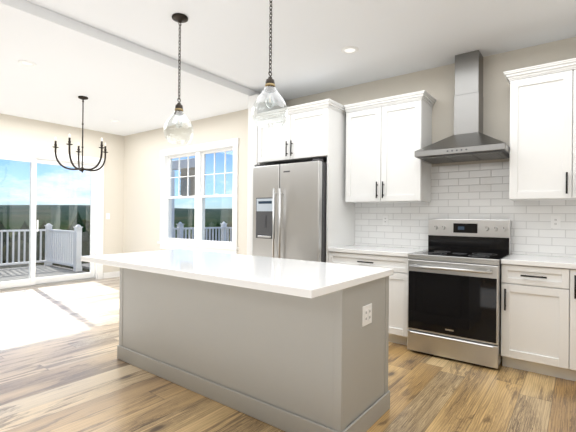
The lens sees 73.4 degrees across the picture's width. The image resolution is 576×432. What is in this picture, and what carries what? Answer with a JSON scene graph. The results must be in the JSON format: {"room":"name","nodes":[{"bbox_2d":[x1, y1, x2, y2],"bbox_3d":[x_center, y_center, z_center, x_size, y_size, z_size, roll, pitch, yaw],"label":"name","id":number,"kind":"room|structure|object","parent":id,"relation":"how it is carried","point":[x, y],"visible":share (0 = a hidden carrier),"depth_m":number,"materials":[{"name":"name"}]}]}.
{"room":"kitchen","nodes":[
{"label":"kitchen","id":0,"kind":"room"},
{"bbox_2d":[0,113,123,272],"bbox_3d":[-5.772,-0.232,4.854,0.160,2.865,7.760,0,0,37],"label":"wall","id":1,"kind":"structure","parent":0,"point":[22,132],"depth_m":7.42,"materials":[{"name":"paint"}]},
{"bbox_2d":[0,145,103,290],"bbox_3d":[-4.392,0.044,6.647,0.183,2.350,2.410,0,0,37],"label":"sliding door","id":2,"kind":"structure","parent":1,"relation":"attached to","point":[35,157],"depth_m":6.89,"materials":[{"name":"white metal"}]},
{"bbox_2d":[103,271,119,278],"bbox_3d":[-3.505,1.172,7.701,0.020,0.115,0.360,0,0,37],"label":"baseboard","id":3,"kind":"structure","parent":1,"relation":"attached to","point":[111,274],"depth_m":7.67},
{"bbox_2d":[247,94,288,255],"bbox_3d":[-0.259,-0.131,5.121,0.155,2.774,0.659,0,0,37],"label":"wall","id":4,"kind":"structure","parent":0,"point":[252,142],"depth_m":4.87,"materials":[{"name":"white paint"}]},
{"bbox_2d":[0,277,575,431],"bbox_3d":[-2.036,1.256,2.100,9.460,0.050,7.920,0,0,37],"label":"floor","id":5,"kind":"structure","parent":0,"point":[63,368],"depth_m":2.79,"materials":[{"name":"brown wood"}]},
{"bbox_2d":[2,290,26,293],"bbox_3d":[-4.369,1.215,6.178,0.150,0.005,0.330,0,0,37],"label":"floor vent","id":6,"kind":"object","parent":5,"relation":"in","point":[14,292],"visible":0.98,"depth_m":6.14,"materials":[{"name":"white metal"}]},
{"bbox_2d":[117,269,393,431],"bbox_3d":[-0.394,0.813,2.958,2.220,0.873,0.682,0,0,37],"label":"kitchen island","id":7,"kind":"object","parent":5,"relation":"on","point":[288,345],"depth_m":2.39,"materials":[{"name":"grey wood"}]},
{"bbox_2d":[81,249,392,300],"bbox_3d":[-0.491,0.354,2.826,2.240,0.040,0.967,0,0,37],"label":"island countertop","id":8,"kind":"structure","parent":7,"relation":"on","point":[310,279],"depth_m":2.44,"materials":[{"name":"white stone"}]},
{"bbox_2d":[252,159,326,261],"bbox_3d":[0.151,0.322,4.678,0.956,1.874,0.799,0,0,37],"label":"fridge","id":9,"kind":"object","parent":5,"relation":"on","point":[289,209],"visible":0.42,"depth_m":4.34,"materials":[{"name":"silver metal"}]},
{"bbox_2d":[255,99,354,262],"bbox_3d":[0.219,0.002,4.727,1.065,2.515,0.703,0,0,37],"label":"surround","id":10,"kind":"object","parent":5,"relation":"on","point":[308,132],"visible":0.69,"depth_m":4.41,"materials":[{"name":"white wood"}]},
{"bbox_2d":[328,245,427,344],"bbox_3d":[0.974,0.809,4.176,0.900,0.914,0.655,0,0,37],"label":"base cabinet","id":11,"kind":"object","parent":5,"relation":"on","point":[395,259],"visible":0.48,"depth_m":3.80,"materials":[{"name":"white wood"}]},
{"bbox_2d":[407,219,510,368],"bbox_3d":[1.597,0.650,3.618,0.760,1.240,0.740,0,0,37],"label":"range","id":12,"kind":"object","parent":5,"relation":"on","point":[454,294],"visible":0.96,"depth_m":3.42,"materials":[{"name":"silver metal"}]},
{"bbox_2d":[501,266,575,380],"bbox_3d":[2.163,0.838,3.295,0.526,0.874,0.618,0,0,37],"label":"base cabinet","id":13,"kind":"object","parent":5,"relation":"on","point":[538,313],"depth_m":3.06,"materials":[{"name":"white wood"}]},
{"bbox_2d":[501,254,575,269],"bbox_3d":[2.827,0.385,2.784,2.196,0.038,0.636,0,0,37],"label":"countertop","id":14,"kind":"structure","parent":13,"relation":"on","point":[513,259],"depth_m":3.13,"materials":[{"name":"white stone"}]},
{"bbox_2d":[0,0,575,135],"bbox_3d":[-2.007,-1.694,2.107,9.460,0.120,7.920,0,0,37],"label":"ceiling","id":15,"kind":"structure","parent":0,"point":[228,40],"depth_m":3.69,"materials":[{"name":"paint"}]},
{"bbox_2d":[18,60,36,66],"bbox_3d":[-2.791,-1.631,4.133,0.170,0.010,0.170,0,0,37],"label":"recessed light","id":16,"kind":"object","parent":15,"relation":"in","point":[27,63],"visible":1,"depth_m":4.12,"materials":[{"name":"white plastic"}]},
{"bbox_2d":[53,96,107,172],"bbox_3d":[-2.806,-1.114,5.331,0.698,1.040,0.674,0,0,37],"label":"dining chandelier","id":17,"kind":"object","parent":15,"relation":"hanging from","point":[69,144],"visible":1,"depth_m":5.27,"materials":[{"name":"brown metal"}]},
{"bbox_2d":[0,0,281,103],"bbox_3d":[-2.472,-1.592,2.458,0.215,0.090,7.599,0,0,37],"label":"ceiling beam","id":18,"kind":"structure","parent":15,"relation":"attached to","point":[35,16],"depth_m":3.51,"materials":[{"name":"paint"}]},
{"bbox_2d":[164,13,193,144],"bbox_3d":[-0.884,-1.109,3.144,0.237,1.022,0.237,0,0,37],"label":"pendant light","id":19,"kind":"object","parent":15,"relation":"hanging from","point":[180,18],"visible":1,"depth_m":3.14,"materials":[{"name":"clear glass"}]},
{"bbox_2d":[252,0,287,128],"bbox_3d":[-0.116,-1.106,2.560,0.237,1.015,0.237,0,0,37],"label":"pendant light","id":20,"kind":"object","parent":15,"relation":"hanging from","point":[270,88],"visible":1,"depth_m":2.55,"materials":[{"name":"clear glass"}]},
{"bbox_2d":[341,46,358,53],"bbox_3d":[0.597,-1.599,3.731,0.170,0.010,0.170,0,0,37],"label":"recessed light","id":21,"kind":"object","parent":15,"relation":"in","point":[349,50],"visible":1,"depth_m":3.72,"materials":[{"name":"white plastic"}]},
{"bbox_2d":[123,37,575,256],"bbox_3d":[0.326,-0.171,5.192,9.460,2.865,0.160,0,0,37],"label":"wall","id":22,"kind":"structure","parent":0,"point":[141,211],"depth_m":5.29,"materials":[{"name":"paint"}]},
{"bbox_2d":[344,90,435,202],"bbox_3d":[1.107,-0.701,4.254,0.902,1.095,0.393,0,0,37],"label":"upper cabinet","id":23,"kind":"object","parent":22,"relation":"attached to","point":[387,138],"visible":0.98,"depth_m":4.11,"materials":[{"name":"white wood"}]},
{"bbox_2d":[415,50,509,163],"bbox_3d":[1.695,-1.069,3.708,0.770,1.044,0.553,0,0,37],"label":"range hood","id":24,"kind":"object","parent":22,"relation":"attached to","point":[468,140],"visible":1,"depth_m":3.72,"materials":[{"name":"silver metal"}]},
{"bbox_2d":[355,161,575,256],"bbox_3d":[2.362,-0.080,3.536,3.873,0.885,0.010,0,0,37],"label":"backsplash","id":25,"kind":"structure","parent":22,"relation":"attached to","point":[474,191],"depth_m":3.90,"materials":[{"name":"tile"}]},
{"bbox_2d":[383,215,388,224],"bbox_3d":[1.126,0.048,4.462,0.072,0.116,0.010,0,0,37],"label":"outlet","id":26,"kind":"object","parent":25,"relation":"attached to","point":[385,219],"visible":1,"depth_m":4.46,"materials":[{"name":"white plastic"}]},
{"bbox_2d":[551,215,560,227],"bbox_3d":[2.413,0.053,3.483,0.072,0.116,0.010,0,0,37],"label":"outlet","id":27,"kind":"object","parent":25,"relation":"attached to","point":[555,221],"visible":1,"depth_m":3.48,"materials":[{"name":"white plastic"}]},
{"bbox_2d":[507,62,575,200],"bbox_3d":[2.447,-0.683,3.263,0.965,1.080,0.347,0,0,37],"label":"upper cabinet","id":28,"kind":"object","parent":22,"relation":"attached to","point":[542,164],"depth_m":3.27,"materials":[{"name":"white wood"}]},
{"label":"outside","id":29,"kind":"structure","parent":0,"visible":0},
{"bbox_2d":[0,205,231,237],"bbox_3d":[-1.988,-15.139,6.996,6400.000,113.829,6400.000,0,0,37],"label":"ground","id":30,"kind":"structure","parent":29,"point":[68,211],"depth_m":1447.84,"materials":[{"name":"green plant"}]},
{"bbox_2d":[0,263,89,281],"bbox_3d":[-3.233,3.510,6.655,8.930,4.440,9.040,0,0,37],"label":"deck","id":31,"kind":"object","parent":30,"relation":"on","point":[16,273],"depth_m":8.74,"materials":[{"name":"grey wood"}]},
{"bbox_2d":[171,158,194,237],"bbox_3d":[-2.980,-0.068,10.932,3.050,2.739,1.480,0,0,37],"label":"pergola","id":32,"kind":"object","parent":31,"relation":"on","point":[185,169],"depth_m":9.82,"materials":[{"name":"wood"}]},
{"bbox_2d":[0,212,231,271],"bbox_3d":[-22.471,10.273,79.661,100.781,21.052,96.300,0,0,37],"label":"trees","id":33,"kind":"object","parent":30,"relation":"on","point":[87,230],"depth_m":37.49,"materials":[{"name":"green plant"}]}
]}

